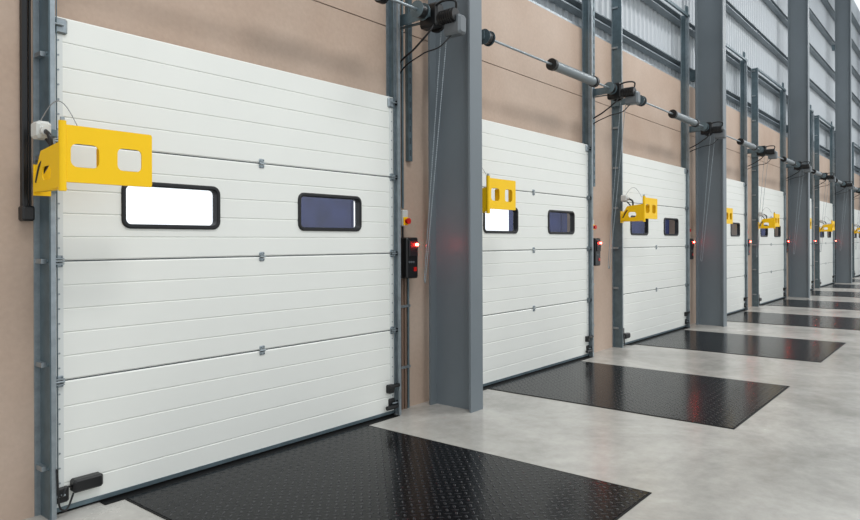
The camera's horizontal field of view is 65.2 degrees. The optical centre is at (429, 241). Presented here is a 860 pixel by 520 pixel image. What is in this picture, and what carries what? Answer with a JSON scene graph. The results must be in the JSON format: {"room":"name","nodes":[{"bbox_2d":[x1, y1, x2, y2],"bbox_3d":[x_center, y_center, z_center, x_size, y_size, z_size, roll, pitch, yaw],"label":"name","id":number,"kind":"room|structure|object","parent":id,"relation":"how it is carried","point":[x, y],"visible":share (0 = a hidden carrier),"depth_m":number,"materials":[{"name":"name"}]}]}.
{"room":"distribution center","nodes":[
{"label":"distribution center","id":0,"kind":"room"},
{"bbox_2d":[0,0,859,519],"bbox_3d":[8.013,-0.743,16.946,0.220,4.730,42.380,0,0,39],"label":"wall","id":1,"kind":"structure","parent":0,"point":[341,42],"depth_m":6.63,"materials":[{"name":"beige paint"}]},
{"bbox_2d":[18,0,34,220],"bbox_3d":[-2.406,-2.732,3.995,0.069,5.220,0.068,0,0,39],"label":"duct","id":2,"kind":"object","parent":1,"relation":"attached to","point":[25,212],"visible":1,"depth_m":3.99,"materials":[{"name":"black plastic"}]},
{"bbox_2d":[33,0,429,519],"bbox_3d":[-1.186,-1.321,5.132,0.509,5.950,3.253,0,0,39],"label":"door","id":3,"kind":"structure","parent":1,"relation":"in","point":[163,353],"depth_m":4.87,"materials":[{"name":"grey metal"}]},
{"bbox_2d":[31,101,151,195],"bbox_3d":[-2.002,-0.537,3.982,0.399,0.537,0.540,0,0,39],"label":"light","id":4,"kind":"object","parent":3,"relation":"attached to","point":[54,169],"visible":1,"depth_m":3.84,"materials":[{"name":"yellow paint"}]},
{"bbox_2d":[301,197,353,227],"bbox_3d":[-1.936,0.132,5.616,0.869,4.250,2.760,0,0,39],"label":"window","id":5,"kind":"structure","parent":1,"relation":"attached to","point":[315,212],"depth_m":6.58,"materials":[{"name":"blue glass"}]},
{"bbox_2d":[401,0,411,409],"bbox_3d":[-0.242,-1.449,6.655,0.041,6.200,0.160,0,0,39],"label":"conduit pipes","id":6,"kind":"object","parent":1,"relation":"attached to","point":[405,342],"visible":0.79,"depth_m":6.66,"materials":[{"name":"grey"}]},
{"bbox_2d":[401,210,418,278],"bbox_3d":[-0.205,0.026,6.597,0.164,0.670,0.170,0,0,39],"label":"control panel","id":7,"kind":"object","parent":1,"relation":"attached to","point":[409,245],"depth_m":6.55,"materials":[{"name":"black plastic"}]},
{"bbox_2d":[400,0,465,282],"bbox_3d":[-0.018,-0.915,6.359,0.762,2.630,0.209,0,0,31],"label":"motor","id":8,"kind":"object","parent":1,"relation":"in","point":[453,23],"depth_m":6.26,"materials":[{"name":"black metal"}]},
{"bbox_2d":[509,210,561,231],"bbox_3d":[0.674,0.123,8.805,0.869,4.250,2.760,0,0,39],"label":"shelter","id":9,"kind":"object","parent":1,"relation":"attached to","point":[555,218],"visible":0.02,"depth_m":9.64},
{"bbox_2d":[482,0,616,386],"bbox_3d":[1.424,-1.330,8.321,0.509,5.950,3.253,0,0,39],"label":"door","id":10,"kind":"structure","parent":1,"relation":"in","point":[538,284],"depth_m":8.53,"materials":[{"name":"grey metal"}]},
{"bbox_2d":[482,168,515,213],"bbox_3d":[0.608,-0.546,7.170,0.399,0.537,0.540,0,0,39],"label":"light","id":11,"kind":"object","parent":10,"relation":"attached to","point":[501,185],"visible":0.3,"depth_m":7.03,"materials":[{"name":"yellow paint"}]},
{"bbox_2d":[593,0,594,325],"bbox_3d":[2.367,-1.458,9.843,0.041,6.200,0.160,0,0,39],"label":"conduit pipes","id":12,"kind":"object","parent":1,"relation":"attached to","point":[593,0],"visible":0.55,"depth_m":9.86,"materials":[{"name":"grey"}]},
{"bbox_2d":[593,220,601,265],"bbox_3d":[2.404,0.017,9.785,0.164,0.670,0.170,0,0,39],"label":"control panel","id":13,"kind":"object","parent":1,"relation":"attached to","point":[597,243],"depth_m":9.71,"materials":[{"name":"black plastic"}]},
{"bbox_2d":[562,213,665,233],"bbox_3d":[3.283,0.114,11.993,0.869,4.250,2.760,0,0,39],"label":"shelter","id":14,"kind":"object","parent":1,"relation":"attached to","point":[637,226],"visible":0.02,"depth_m":13.04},
{"bbox_2d":[593,81,639,268],"bbox_3d":[2.591,-0.924,9.547,0.762,2.630,0.209,0,0,31],"label":"motor","id":15,"kind":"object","parent":1,"relation":"in","point":[632,97],"depth_m":9.44,"materials":[{"name":"black metal"}]},
{"bbox_2d":[611,0,708,347],"bbox_3d":[4.033,-1.339,11.509,0.509,5.950,3.253,0,0,39],"label":"door","id":16,"kind":"structure","parent":1,"relation":"in","point":[651,268],"depth_m":11.39,"materials":[{"name":"grey metal"}]},
{"bbox_2d":[620,187,656,222],"bbox_3d":[3.217,-0.555,10.359,0.399,0.537,0.540,0,0,39],"label":"light","id":17,"kind":"object","parent":16,"relation":"attached to","point":[643,211],"visible":1,"depth_m":10.20,"materials":[{"name":"yellow paint"}]},
{"bbox_2d":[666,220,668,233],"bbox_3d":[5.893,0.104,15.181,0.869,4.250,2.760,0,0,39],"label":"shelter","id":18,"kind":"object","parent":1,"relation":"attached to","point":[667,221],"visible":0.02,"depth_m":14.13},
{"bbox_2d":[690,229,694,258],"bbox_3d":[5.014,0.007,12.973,0.164,0.670,0.170,0,0,39],"label":"control panel","id":19,"kind":"object","parent":1,"relation":"attached to","point":[692,241],"depth_m":12.91,"materials":[{"name":"black plastic"}]},
{"bbox_2d":[689,121,725,261],"bbox_3d":[5.201,-0.933,12.735,0.762,2.630,0.209,0,0,31],"label":"door opener motor","id":20,"kind":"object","parent":1,"relation":"in","point":[720,132],"depth_m":12.63,"materials":[{"name":"black metal"}]},
{"bbox_2d":[726,43,763,314],"bbox_3d":[6.642,-1.348,14.697,0.509,5.950,3.253,0,0,39],"label":"door","id":21,"kind":"structure","parent":1,"relation":"in","point":[736,191],"depth_m":15.70,"materials":[{"name":"grey metal"}]},
{"bbox_2d":[727,208,732,223],"bbox_3d":[5.827,-0.564,13.547,0.399,0.537,0.540,0,0,39],"label":"light","id":22,"kind":"object","parent":21,"relation":"attached to","point":[729,210],"visible":0.14,"depth_m":13.48,"materials":[{"name":"yellow paint"}]},
{"bbox_2d":[748,239,750,254],"bbox_3d":[7.623,-0.002,16.162,0.164,0.670,0.170,0,0,39],"label":"control panel","id":23,"kind":"object","parent":1,"relation":"attached to","point":[749,241],"depth_m":16.10,"materials":[{"name":"black plastic"}]},
{"bbox_2d":[747,145,777,256],"bbox_3d":[7.810,-0.942,15.924,0.762,2.630,0.209,0,0,31],"label":"door opener motor","id":24,"kind":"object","parent":1,"relation":"in","point":[772,154],"depth_m":15.81,"materials":[{"name":"black metal"}]},
{"bbox_2d":[761,228,764,235],"bbox_3d":[8.502,0.095,18.369,0.869,4.250,2.760,0,0,39],"label":"shelter","id":25,"kind":"object","parent":1,"relation":"attached to","point":[762,229],"visible":0.02,"depth_m":19.25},
{"bbox_2d":[751,67,799,306],"bbox_3d":[9.252,-1.357,17.886,0.509,5.950,3.253,0,0,39],"label":"door","id":26,"kind":"structure","parent":1,"relation":"in","point":[769,269],"depth_m":17.69,"materials":[{"name":"grey metal"}]},
{"bbox_2d":[758,207,779,228],"bbox_3d":[8.436,-0.573,16.735,0.399,0.537,0.540,0,0,39],"label":"light","id":27,"kind":"object","parent":26,"relation":"attached to","point":[773,222],"visible":0.98,"depth_m":16.57,"materials":[{"name":"yellow paint"}]},
{"bbox_2d":[786,233,788,252],"bbox_3d":[10.233,-0.011,19.350,0.164,0.670,0.170,0,0,39],"label":"control panel","id":28,"kind":"object","parent":1,"relation":"attached to","point":[787,241],"depth_m":19.28,"materials":[{"name":"black plastic"}]},
{"bbox_2d":[786,161,811,253],"bbox_3d":[10.420,-0.951,19.112,0.762,2.630,0.209,0,0,31],"label":"door opener motor","id":29,"kind":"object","parent":1,"relation":"in","point":[807,168],"depth_m":19.01,"materials":[{"name":"black metal"}]},
{"bbox_2d":[788,108,825,295],"bbox_3d":[11.861,-1.366,21.074,0.509,5.950,3.253,0,0,39],"label":"door","id":30,"kind":"structure","parent":1,"relation":"in","point":[818,174],"depth_m":22.32,"materials":[{"name":"grey metal"}]},
{"bbox_2d":[814,173,835,248],"bbox_3d":[13.029,-0.960,22.300,0.762,2.630,0.209,0,0,31],"label":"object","id":31,"kind":"structure","parent":1,"relation":"in","point":[831,178],"depth_m":22.20,"materials":[{"name":"black metal"}]},
{"bbox_2d":[814,115,845,287],"bbox_3d":[14.471,-1.375,24.262,0.509,5.950,3.253,0,0,39],"label":"door","id":32,"kind":"structure","parent":1,"relation":"in","point":[824,257],"depth_m":24.04,"materials":[{"name":"grey metal"}]},
{"bbox_2d":[819,216,834,231],"bbox_3d":[13.655,-0.591,23.112,0.399,0.537,0.540,0,0,39],"label":"light","id":33,"kind":"object","parent":32,"relation":"attached to","point":[831,227],"visible":0.93,"depth_m":22.92,"materials":[{"name":"yellow paint"}]},
{"bbox_2d":[835,181,853,250],"bbox_3d":[15.639,-0.969,25.488,0.762,2.630,0.209,0,0,31],"label":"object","id":34,"kind":"structure","parent":1,"relation":"in","point":[850,186],"depth_m":25.38,"materials":[{"name":"black metal"}]},
{"bbox_2d":[834,131,859,281],"bbox_3d":[17.080,-1.385,27.450,0.509,5.950,3.253,0,0,39],"label":"door","id":35,"kind":"structure","parent":1,"relation":"in","point":[855,188],"depth_m":26.38,"materials":[{"name":"grey metal"}]},
{"bbox_2d":[852,142,859,277],"bbox_3d":[19.690,-1.394,30.639,0.509,5.950,3.253,0,0,39],"label":"door","id":36,"kind":"structure","parent":1,"relation":"in","point":[855,216],"depth_m":29.98,"materials":[{"name":"grey metal"}]},
{"bbox_2d":[852,191,859,248],"bbox_3d":[18.248,-0.978,28.677,0.762,2.630,0.209,0,0,31],"label":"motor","id":37,"kind":"structure","parent":1,"relation":"in","point":[852,191],"depth_m":28.71,"materials":[{"name":"black metal"}]},
{"bbox_2d":[24,277,859,519],"bbox_3d":[26.855,1.706,20.915,24.280,0.300,72.380,0,0,39],"label":"floor","id":38,"kind":"structure","parent":0,"point":[797,457],"depth_m":5.64,"materials":[{"name":"concrete"}]},
{"bbox_2d":[100,414,651,519],"bbox_3d":[-0.200,1.647,4.504,2.696,0.006,2.770,0,0,39],"label":"dock leveler","id":39,"kind":"object","parent":38,"relation":"on","point":[363,471],"visible":1,"depth_m":4.47,"materials":[{"name":"black metal"}]},
{"bbox_2d":[428,0,482,412],"bbox_3d":[0.192,-4.851,6.736,0.629,13.000,0.200,0,0,39],"label":"steel column","id":40,"kind":"structure","parent":38,"relation":"on","point":[455,241],"depth_m":6.68,"materials":[{"name":"metal"}]},
{"bbox_2d":[483,356,789,428],"bbox_3d":[2.409,1.638,7.692,2.696,0.006,2.770,0,0,39],"label":"dock leveler","id":41,"kind":"object","parent":38,"relation":"on","point":[706,400],"visible":0.93,"depth_m":7.36,"materials":[{"name":"black metal"}]},
{"bbox_2d":[690,0,726,326],"bbox_3d":[5.411,-4.869,13.113,0.629,13.000,0.200,0,0,39],"label":"steel column","id":42,"kind":"structure","parent":38,"relation":"on","point":[709,74],"depth_m":13.07,"materials":[{"name":"metal"}]},
{"bbox_2d":[628,327,845,362],"bbox_3d":[5.019,1.629,10.880,2.696,0.006,2.770,0,0,39],"label":"dock leveler","id":43,"kind":"object","parent":38,"relation":"on","point":[740,344],"visible":1,"depth_m":10.60,"materials":[{"name":"black metal"}]},
{"bbox_2d":[727,310,859,329],"bbox_3d":[7.628,1.620,14.069,2.696,0.006,2.770,0,0,39],"label":"dock leveler","id":44,"kind":"object","parent":38,"relation":"on","point":[847,323],"visible":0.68,"depth_m":13.79,"materials":[{"name":"black metal"}]},
{"bbox_2d":[786,0,809,297],"bbox_3d":[10.630,-4.887,19.489,0.629,13.000,0.200,0,0,39],"label":"steel column","id":45,"kind":"structure","parent":38,"relation":"on","point":[798,127],"depth_m":19.45,"materials":[{"name":"metal"}]},
{"bbox_2d":[760,298,859,309],"bbox_3d":[10.238,1.611,17.257,2.696,0.006,2.770,0,0,39],"label":"dock leveler","id":46,"kind":"object","parent":38,"relation":"on","point":[781,302],"visible":0.95,"depth_m":17.19,"materials":[{"name":"black metal"}]},
{"bbox_2d":[810,290,859,297],"bbox_3d":[12.847,1.602,20.445,2.696,0.006,2.770,0,0,39],"label":"dock leveler","id":47,"kind":"object","parent":38,"relation":"on","point":[812,293],"visible":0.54,"depth_m":20.65,"materials":[{"name":"black metal"}]},
{"bbox_2d":[820,283,859,288],"bbox_3d":[15.457,1.593,23.634,2.696,0.006,2.770,0,0,39],"label":"dock leveler","id":48,"kind":"object","parent":38,"relation":"on","point":[833,285],"visible":0.93,"depth_m":23.80,"materials":[{"name":"black metal"}]},
{"bbox_2d":[832,0,851,282],"bbox_3d":[15.849,-4.905,25.866,0.629,13.000,0.200,0,0,39],"label":"steel column","id":49,"kind":"structure","parent":38,"relation":"on","point":[842,155],"depth_m":25.83,"materials":[{"name":"metal"}]},
{"bbox_2d":[548,0,859,172],"bbox_3d":[8.013,-6.823,16.928,0.145,6.990,42.380,0,0,39],"label":"steel beams","id":50,"kind":"structure","parent":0,"point":[574,7],"depth_m":16.81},
{"bbox_2d":[533,0,859,174],"bbox_3d":[7.989,-7.245,17.047,0.030,8.265,42.535,0,0,39],"label":"cladding","id":51,"kind":"object","parent":50,"relation":"attached to","point":[638,18],"depth_m":18.18,"materials":[{"name":"white metal"}]}
]}

